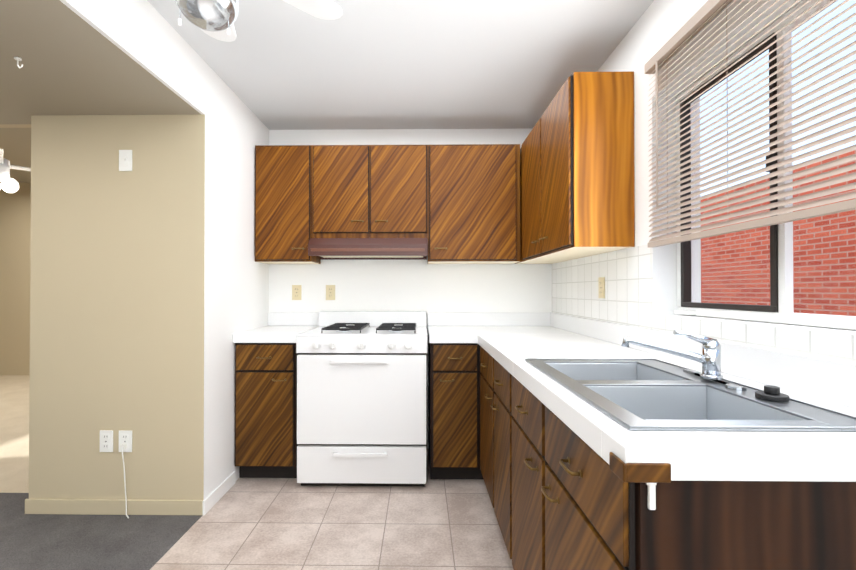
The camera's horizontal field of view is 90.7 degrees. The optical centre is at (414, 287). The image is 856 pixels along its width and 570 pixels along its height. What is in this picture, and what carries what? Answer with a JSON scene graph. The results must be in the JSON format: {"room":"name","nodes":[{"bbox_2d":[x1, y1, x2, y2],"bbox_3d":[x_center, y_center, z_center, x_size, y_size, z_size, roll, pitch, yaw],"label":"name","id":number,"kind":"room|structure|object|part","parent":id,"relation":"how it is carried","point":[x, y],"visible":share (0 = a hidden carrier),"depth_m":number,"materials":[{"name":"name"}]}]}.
{"room":"kitchen","nodes":[
{"label":"kitchen","id":0,"kind":"room"},
{"bbox_2d":[0,124,30,374],"bbox_3d":[-5.105,-0.155,2.539,5.985,2.785,0.100,0,0,1],"label":"wall","id":1,"kind":"structure","parent":0,"point":[15,224],"depth_m":2.43,"materials":[{"name":"beige paint"}]},
{"bbox_2d":[0,128,30,182],"bbox_3d":[-4.538,-1.570,4.897,6.850,0.080,4.810,0,0,1],"label":"ceiling","id":2,"kind":"structure","parent":0,"point":[15,144],"depth_m":4.68,"materials":[{"name":"beige paint"}]},
{"bbox_2d":[0,148,30,192],"bbox_3d":[-3.118,-1.126,3.128,0.799,0.835,0.799,0,0,1],"label":"ceiling fan","id":3,"kind":"object","parent":2,"relation":"hanging from","point":[9,184],"visible":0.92,"depth_m":3.14,"materials":[{"name":"white metal"}]},
{"bbox_2d":[0,0,200,123],"bbox_3d":[-2.663,-1.149,0.416,2.930,0.370,4.090,0,0,1],"label":"ceiling","id":4,"kind":"structure","parent":0,"point":[72,62],"depth_m":1.88,"materials":[{"name":"beige paint"}]},
{"bbox_2d":[14,57,22,68],"bbox_3d":[-1.643,-0.931,1.755,0.034,0.043,0.024,0,0,1],"label":"ceiling hook","id":5,"kind":"object","parent":4,"relation":"attached to","point":[18,59],"visible":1,"depth_m":1.75,"materials":[{"name":"white metal"}]},
{"bbox_2d":[29,115,215,499],"bbox_3d":[-1.631,0.143,2.377,0.965,2.185,0.120,0,0,1],"label":"wall","id":6,"kind":"structure","parent":0,"point":[122,300],"depth_m":2.32,"materials":[{"name":"beige paint"}]},
{"bbox_2d":[100,430,112,451],"bbox_3d":[-1.683,0.838,2.306,0.072,0.116,0.008,0,0,1],"label":"electrical outlet","id":7,"kind":"object","parent":6,"relation":"attached to","point":[106,440],"visible":1,"depth_m":2.31,"materials":[{"name":"white plastic"}]},
{"bbox_2d":[25,499,202,514],"bbox_3d":[-1.638,1.195,2.303,0.977,0.080,0.012,0,0,1],"label":"baseboard","id":8,"kind":"structure","parent":6,"relation":"attached to","point":[109,507],"depth_m":2.30,"materials":[{"name":"beige paint"}]},
{"bbox_2d":[119,430,131,451],"bbox_3d":[-1.578,0.838,2.304,0.072,0.116,0.008,0,0,1],"label":"electrical outlet","id":9,"kind":"object","parent":6,"relation":"attached to","point":[125,437],"visible":0.92,"depth_m":2.30,"materials":[{"name":"white plastic"}]},
{"bbox_2d":[120,444,128,517],"bbox_3d":[-1.558,1.040,2.277,0.064,0.384,0.041,0,0,1],"label":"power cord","id":10,"kind":"object","parent":9,"relation":"attached to","point":[123,447],"visible":0.98,"depth_m":2.28,"materials":[{"name":"white plastic"}]},
{"bbox_2d":[119,150,131,170],"bbox_3d":[-1.585,-0.698,2.312,0.072,0.116,0.016,0,0,1],"label":"light switch","id":11,"kind":"object","parent":6,"relation":"attached to","point":[125,160],"visible":1,"depth_m":2.31,"materials":[{"name":"white plastic"}]},
{"bbox_2d":[60,0,268,489],"bbox_3d":[-1.231,-0.014,0.817,0.120,2.475,4.950,0,0,1],"label":"wall","id":12,"kind":"structure","parent":0,"point":[144,34],"depth_m":2.52,"materials":[{"name":"white paint"}]},
{"bbox_2d":[203,471,235,514],"bbox_3d":[-1.141,1.197,2.483,0.012,0.080,0.387,0,0,1],"label":"baseboard","id":13,"kind":"structure","parent":12,"relation":"attached to","point":[214,497],"depth_m":2.45,"materials":[{"name":"white paint"}]},
{"bbox_2d":[0,375,513,569],"bbox_3d":[-3.368,1.269,2.813,9.250,0.060,8.900,0,0,1],"label":"floor","id":14,"kind":"structure","parent":0,"point":[293,524],"depth_m":2.20,"materials":[{"name":"tile"}]},
{"bbox_2d":[0,493,202,569],"bbox_3d":[-2.652,1.251,0.453,2.950,0.060,4.200,0,0,1],"label":"floor carpet","id":15,"kind":"object","parent":14,"relation":"on","point":[75,542],"depth_m":2.08,"materials":[{"name":"grey carpet"}]},
{"bbox_2d":[235,343,297,477],"bbox_3d":[-0.942,0.795,2.957,0.393,0.890,0.646,0,0,1],"label":"base cabinet","id":16,"kind":"object","parent":14,"relation":"on","point":[266,444],"visible":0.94,"depth_m":2.66,"materials":[{"name":"brown wood"}]},
{"bbox_2d":[233,312,318,342],"bbox_3d":[-0.938,0.270,2.967,0.401,0.160,0.633,0,0,1],"label":"countertop","id":17,"kind":"structure","parent":16,"relation":"on","point":[283,327],"depth_m":3.01,"materials":[{"name":"white laminate"}]},
{"bbox_2d":[296,311,426,485],"bbox_3d":[-0.321,0.710,2.901,0.806,1.060,0.704,0,0,1],"label":"stove","id":18,"kind":"object","parent":14,"relation":"on","point":[361,398],"visible":1,"depth_m":2.59,"materials":[{"name":"white metal"}]},
{"bbox_2d":[429,343,482,478],"bbox_3d":[0.578,0.795,2.935,0.946,0.890,0.646,0,0,1],"label":"base cabinet","id":19,"kind":"object","parent":14,"relation":"on","point":[454,410],"visible":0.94,"depth_m":2.65,"materials":[{"name":"brown wood"}]},
{"bbox_2d":[428,312,472,342],"bbox_3d":[0.244,0.270,2.948,0.295,0.160,0.636,0,0,1],"label":"countertop","id":20,"kind":"structure","parent":19,"relation":"on","point":[443,327],"depth_m":3.10,"materials":[{"name":"white laminate"}]},
{"bbox_2d":[480,346,491,502],"bbox_3d":[0.723,0.791,2.392,0.641,0.890,0.528,0,0,1],"label":"base cabinet","id":21,"kind":"object","parent":14,"relation":"on","point":[485,358],"depth_m":2.36,"materials":[{"name":"brown wood"}]},
{"bbox_2d":[473,312,855,482],"bbox_3d":[0.707,0.262,1.988,0.659,0.161,2.544,0,0,1],"label":"countertop","id":22,"kind":"structure","parent":21,"relation":"on","point":[509,342],"depth_m":1.00,"materials":[{"name":"white laminate"}]},
{"bbox_2d":[621,330,746,390],"bbox_3d":[0.765,0.198,1.236,0.260,0.147,0.266,0,0,1],"label":"faucet","id":23,"kind":"object","parent":22,"relation":"on","point":[709,358],"visible":1,"depth_m":1.23,"materials":[{"name":"silver metal"}]},
{"bbox_2d":[525,358,855,431],"bbox_3d":[0.665,0.367,1.212,0.494,0.198,0.814,0,0,1],"label":"sink","id":24,"kind":"object","parent":22,"relation":"in","point":[644,395],"visible":0.44,"depth_m":1.18,"materials":[{"name":"silver metal"}]},
{"bbox_2d":[755,385,789,401],"bbox_3d":[0.866,0.254,1.024,0.064,0.030,0.064,0,0,1],"label":"stopper","id":25,"kind":"object","parent":24,"relation":"on","point":[771,393],"visible":1,"depth_m":1.01,"materials":[{"name":"black rubber"}]},
{"bbox_2d":[492,357,507,550],"bbox_3d":[0.716,0.787,1.923,0.641,0.890,0.410,0,0,1],"label":"base cabinet","id":26,"kind":"object","parent":14,"relation":"on","point":[499,373],"depth_m":1.95,"materials":[{"name":"brown wood"}]},
{"bbox_2d":[508,372,535,569],"bbox_3d":[0.710,0.784,1.488,0.641,0.890,0.460,0,0,1],"label":"base cabinet","id":27,"kind":"object","parent":14,"relation":"on","point":[521,402],"depth_m":1.54,"materials":[{"name":"brown wood"}]},
{"bbox_2d":[536,398,855,569],"bbox_3d":[0.702,0.780,0.998,0.641,0.890,0.520,0,0,1],"label":"base cabinet","id":28,"kind":"object","parent":14,"relation":"on","point":[562,496],"depth_m":0.74,"materials":[{"name":"brown wood"}]},
{"bbox_2d":[646,483,656,509],"bbox_3d":[0.415,0.361,0.741,0.017,0.054,0.008,0,0,1],"label":"latch","id":29,"kind":"object","parent":28,"relation":"attached to","point":[651,496],"visible":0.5,"depth_m":0.74,"materials":[{"name":"white plastic"}]},
{"bbox_2d":[147,0,653,129],"bbox_3d":[0.030,-1.291,0.883,2.400,0.080,5.100,0,0,1],"label":"ceiling","id":30,"kind":"structure","parent":0,"point":[418,64],"depth_m":2.28,"materials":[{"name":"white paint"}]},
{"bbox_2d":[175,0,341,41],"bbox_3d":[-0.674,-1.019,1.304,0.869,0.457,0.890,0,0,1],"label":"ceiling fan","id":31,"kind":"object","parent":30,"relation":"hanging from","point":[326,9],"depth_m":1.32,"materials":[{"name":"white"}]},
{"bbox_3d":[-0.644,-0.892,1.310,0.184,0.162,0.184,0,0,1],"label":"ceiling fan shade","id":32,"kind":"part","parent":31,"relation":"part of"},
{"bbox_2d":[269,128,551,448],"bbox_3d":[0.005,0.006,3.349,2.520,2.475,0.150,0,0,1],"label":"wall","id":33,"kind":"structure","parent":0,"point":[391,285],"depth_m":3.28,"materials":[{"name":"white paint"}]},
{"bbox_2d":[255,145,320,263],"bbox_3d":[-0.934,-0.598,3.139,0.403,0.830,0.303,0,0,1],"label":"upper cabinet","id":34,"kind":"object","parent":33,"relation":"attached to","point":[282,172],"depth_m":2.99,"materials":[{"name":"brown wood"}]},
{"bbox_2d":[292,285,300,299],"bbox_3d":[-0.916,0.038,3.281,0.072,0.116,0.008,0,0,1],"label":"electrical outlet","id":35,"kind":"object","parent":33,"relation":"attached to","point":[296,292],"visible":1,"depth_m":3.28,"materials":[{"name":"beige plastic"}]},
{"bbox_2d":[326,285,334,299],"bbox_3d":[-0.653,0.038,3.277,0.072,0.116,0.008,0,0,1],"label":"electrical outlet","id":36,"kind":"object","parent":33,"relation":"attached to","point":[330,292],"visible":1,"depth_m":3.28,"materials":[{"name":"beige plastic"}]},
{"bbox_2d":[311,145,430,239],"bbox_3d":[-0.318,-0.680,3.131,0.830,0.667,0.303,0,0,1],"label":"upper cabinet","id":37,"kind":"object","parent":33,"relation":"attached to","point":[358,191],"depth_m":2.98,"materials":[{"name":"brown wood"}]},
{"bbox_2d":[308,238,427,259],"bbox_3d":[-0.319,-0.282,3.086,0.822,0.126,0.387,0,0,1],"label":"range hood","id":38,"kind":"object","parent":37,"relation":"attached to","point":[369,248],"visible":1,"depth_m":2.90,"materials":[{"name":"brown"}]},
{"bbox_2d":[427,144,519,263],"bbox_3d":[0.423,-0.599,3.120,0.651,0.830,0.303,0,0,1],"label":"upper cabinet","id":39,"kind":"object","parent":33,"relation":"attached to","point":[456,203],"depth_m":2.97,"materials":[{"name":"brown wood"}]},
{"bbox_2d":[552,0,855,362],"bbox_3d":[1.126,-0.013,0.858,0.207,2.475,5.100,0,0,1],"label":"wall","id":40,"kind":"structure","parent":0,"point":[640,283],"depth_m":1.84,"materials":[{"name":"white paint"}]},
{"bbox_2d":[515,262,553,263],"bbox_3d":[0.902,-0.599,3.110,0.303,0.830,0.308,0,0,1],"label":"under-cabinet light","id":41,"kind":"object","parent":40,"relation":"attached to","point":[517,262],"depth_m":3.20,"materials":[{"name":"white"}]},
{"bbox_2d":[519,71,634,262],"bbox_3d":[0.893,-0.604,2.476,0.303,0.830,0.960,0,0,1],"label":"upper cabinet","id":42,"kind":"object","parent":40,"relation":"attached to","point":[577,175],"depth_m":2.00,"materials":[{"name":"brown wood"}]},
{"bbox_2d":[598,277,604,297],"bbox_3d":[1.038,0.001,2.349,0.008,0.116,0.072,0,0,1],"label":"electrical outlet","id":43,"kind":"object","parent":40,"relation":"attached to","point":[601,282],"visible":1,"depth_m":2.34,"materials":[{"name":"beige plastic"}]},
{"bbox_2d":[674,0,855,329],"bbox_3d":[1.138,-0.364,1.105,0.080,0.946,1.466,0,0,1],"label":"window","id":44,"kind":"structure","parent":40,"relation":"in","point":[779,309],"depth_m":1.33,"materials":[{"name":"white"}]},
{"bbox_2d":[644,0,855,247],"bbox_3d":[0.993,-0.571,1.064,0.048,0.787,1.500,0,0,1],"label":"window blinds","id":45,"kind":"object","parent":44,"relation":"attached to","point":[704,15],"visible":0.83,"depth_m":1.25,"materials":[{"name":"beige plastic"}]},
{"label":"outside","id":46,"kind":"structure","parent":0,"visible":0},
{"bbox_2d":[700,150,855,315],"bbox_3d":[5.323,0.002,3.847,0.200,3.420,28.000,0,0,1],"label":"brick wall","id":47,"kind":"structure","parent":46,"point":[843,226],"depth_m":5.77,"materials":[{"name":"brick"}]}
]}

